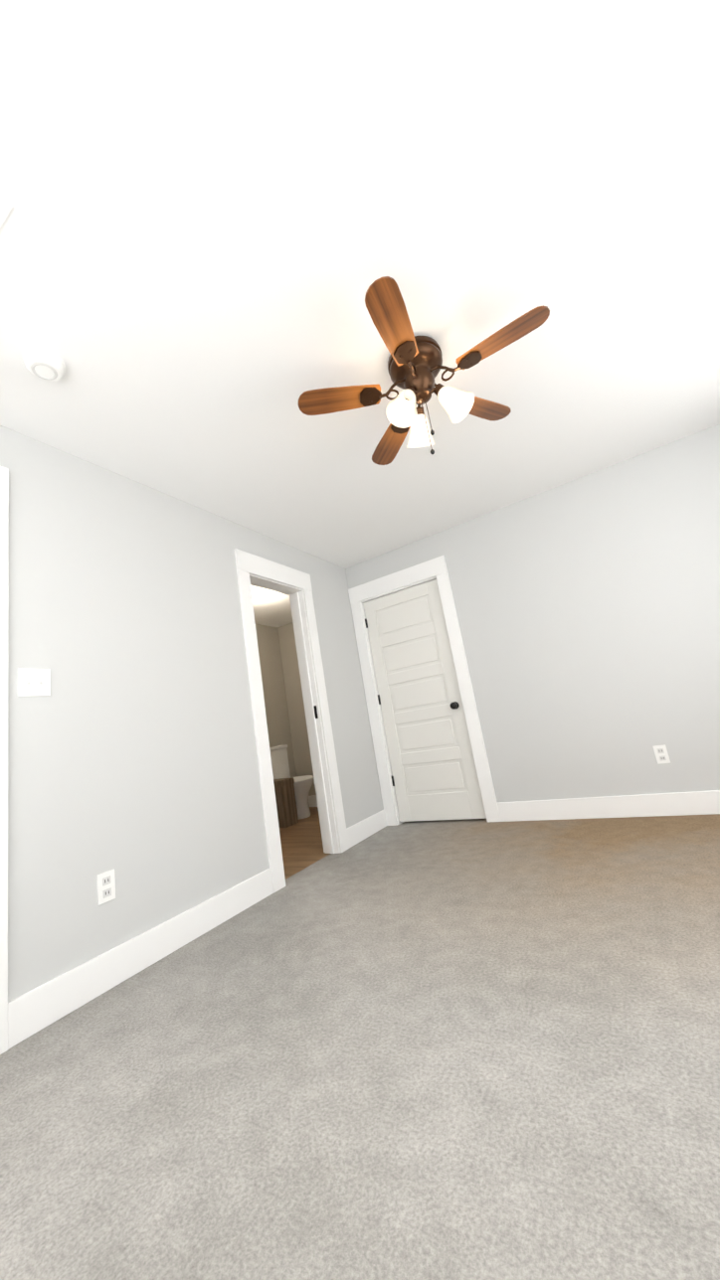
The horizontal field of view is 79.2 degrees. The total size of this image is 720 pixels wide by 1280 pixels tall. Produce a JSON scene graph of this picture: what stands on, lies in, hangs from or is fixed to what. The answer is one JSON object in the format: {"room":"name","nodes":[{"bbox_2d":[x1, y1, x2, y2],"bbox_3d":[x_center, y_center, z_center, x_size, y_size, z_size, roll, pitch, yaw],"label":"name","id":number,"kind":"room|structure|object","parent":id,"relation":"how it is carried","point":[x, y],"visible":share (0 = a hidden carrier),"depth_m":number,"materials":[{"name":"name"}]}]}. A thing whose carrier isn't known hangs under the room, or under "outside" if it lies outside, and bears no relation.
{"room":"empty bedroom","nodes":[
{"label":"empty bedroom","id":0,"kind":"room"},
{"bbox_2d":[0,425,383,1001],"bbox_3d":[-1.067,0.300,2.400,0.130,2.440,4.080,-16,-13,29],"label":"wall","id":1,"kind":"structure","parent":0,"point":[132,759],"depth_m":2.15,"materials":[{"name":"grey paint"}]},
{"bbox_2d":[0,466,8,1054],"bbox_3d":[-1.708,0.293,1.296,0.170,2.221,1.037,-16,-13,29],"label":"door frame","id":2,"kind":"structure","parent":1,"relation":"attached to","point":[4,498],"depth_m":1.66,"materials":[{"name":"white wood"}]},
{"bbox_2d":[17,667,50,696],"bbox_3d":[-1.355,0.176,1.815,0.016,0.116,0.116,-16,-13,29],"label":"switch plate","id":3,"kind":"object","parent":1,"relation":"attached to","point":[34,682],"visible":1,"depth_m":1.81,"materials":[{"name":"white plastic"}]},
{"bbox_2d":[96,869,115,905],"bbox_3d":[-1.084,1.056,1.860,0.008,0.116,0.072,-16,-13,29],"label":"outlet","id":4,"kind":"object","parent":1,"relation":"attached to","point":[105,880],"visible":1,"depth_m":1.86,"materials":[{"name":"white plastic"}]},
{"bbox_2d":[7,867,273,1049],"bbox_3d":[-0.872,1.387,2.055,0.015,0.140,1.316,-16,-13,29],"label":"baseboard","id":5,"kind":"structure","parent":1,"relation":"attached to","point":[40,1008],"depth_m":1.83,"materials":[{"name":"white wood"}]},
{"bbox_2d":[234,548,348,892],"bbox_3d":[-0.541,0.493,3.208,0.170,2.221,0.829,-16,-13,29],"label":"door frame","id":6,"kind":"structure","parent":1,"relation":"attached to","point":[262,572],"depth_m":3.31,"materials":[{"name":"white wood"}]},
{"bbox_2d":[345,808,387,847],"bbox_3d":[0.063,1.547,3.587,0.015,0.140,0.631,-16,-13,29],"label":"baseboard","id":7,"kind":"structure","parent":1,"relation":"attached to","point":[371,825],"depth_m":3.56,"materials":[{"name":"white wood"}]},
{"bbox_2d":[255,624,296,777],"bbox_3d":[-1.719,0.900,4.799,0.130,2.440,2.930,-16,-13,29],"label":"wall","id":8,"kind":"structure","parent":0,"point":[275,704],"depth_m":5.78,"materials":[{"name":"beige paint"}]},
{"bbox_2d":[277,623,316,796],"bbox_3d":[-0.211,0.803,5.536,1.730,2.440,0.130,-16,-13,29],"label":"wall","id":9,"kind":"structure","parent":0,"point":[296,717],"depth_m":5.86,"materials":[{"name":"beige paint"}]},
{"bbox_2d":[307,795,317,806],"bbox_3d":[-0.065,1.908,5.247,1.730,0.140,0.015,-16,-13,29],"label":"baseboard","id":10,"kind":"structure","parent":9,"relation":"attached to","point":[312,801],"depth_m":5.54,"materials":[{"name":"white"}]},
{"bbox_2d":[0,813,719,1279],"bbox_3d":[0.643,1.126,1.347,3.525,0.120,3.950,-16,-13,29],"label":"floor carpet","id":11,"kind":"object","parent":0,"point":[481,1050],"visible":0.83,"depth_m":1.10,"materials":[{"name":"grey carpet"}]},
{"bbox_2d":[0,0,719,627],"bbox_3d":[-0.202,-1.074,2.798,5.570,0.100,5.410,-16,-13,29],"label":"ceiling","id":12,"kind":"structure","parent":0,"point":[223,217],"depth_m":1.45,"materials":[{"name":"white paint"}]},
{"bbox_2d":[0,196,12,227],"bbox_3d":[-1.219,-1.194,1.115,0.320,0.012,0.430,-16,-13,29],"label":"ceiling vent","id":13,"kind":"object","parent":12,"relation":"in","point":[6,207],"visible":1,"depth_m":1.22,"materials":[{"name":"white plastic"}]},
{"bbox_2d":[22,346,65,381],"bbox_3d":[-1.221,-1.058,1.685,0.136,0.047,0.136,-16,-13,29],"label":"smoke detector","id":14,"kind":"object","parent":12,"relation":"attached to","point":[44,364],"visible":1,"depth_m":1.66,"materials":[{"name":"white plastic"}]},
{"bbox_2d":[297,276,549,465],"bbox_3d":[0.296,-1.046,1.862,1.014,0.484,1.023,-16,-13,29],"label":"ceiling fan","id":15,"kind":"object","parent":12,"relation":"hanging from","point":[414,364],"visible":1,"depth_m":1.86,"materials":[{"name":"brown wood"}]},
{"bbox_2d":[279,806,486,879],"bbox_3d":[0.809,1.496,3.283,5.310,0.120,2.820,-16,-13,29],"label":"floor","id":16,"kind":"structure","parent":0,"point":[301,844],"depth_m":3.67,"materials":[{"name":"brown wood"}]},
{"bbox_2d":[273,777,298,827],"bbox_3d":[-1.002,1.793,4.767,0.612,0.472,0.220,-16,-13,29],"label":"bin","id":17,"kind":"object","parent":16,"relation":"on","point":[286,809],"visible":0.42,"depth_m":4.59,"materials":[{"name":"brown wood"}]},
{"bbox_2d":[269,744,313,819],"bbox_3d":[-0.841,1.648,5.079,0.700,0.825,0.470,-16,-13,29],"label":"toilet","id":18,"kind":"object","parent":16,"relation":"on","point":[280,769],"visible":0.42,"depth_m":4.96,"materials":[{"name":"white ceramic"}]},
{"bbox_2d":[344,424,719,802],"bbox_3d":[1.583,0.045,3.286,3.580,2.440,0.130,-16,-13,29],"label":"wall","id":19,"kind":"structure","parent":0,"point":[587,609],"depth_m":3.14,"materials":[{"name":"grey paint"}]},
{"bbox_2d":[347,555,499,825],"bbox_3d":[0.519,0.459,3.879,1.009,2.215,0.152,-16,-13,29],"label":"door frame","id":20,"kind":"structure","parent":19,"relation":"attached to","point":[360,595],"depth_m":3.87,"materials":[{"name":"white wood"}]},
{"bbox_2d":[363,579,485,821],"bbox_3d":[0.513,0.528,3.831,0.776,2.028,0.104,-16,-13,29],"label":"closet door","id":21,"kind":"structure","parent":19,"relation":"in","point":[432,764],"depth_m":3.83,"materials":[{"name":"white wood"}]},
{"bbox_2d":[496,790,719,821],"bbox_3d":[2.087,1.049,2.786,2.407,0.140,0.018,-16,-13,29],"label":"baseboard","id":22,"kind":"structure","parent":19,"relation":"attached to","point":[695,802],"depth_m":2.98,"materials":[{"name":"white wood"}]},
{"bbox_2d":[651,744,669,764],"bbox_3d":[1.994,0.757,2.879,0.072,0.116,0.008,-16,-13,29],"label":"outlet","id":23,"kind":"object","parent":19,"relation":"attached to","point":[661,754],"visible":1,"depth_m":2.88,"materials":[{"name":"white plastic"}]}
]}

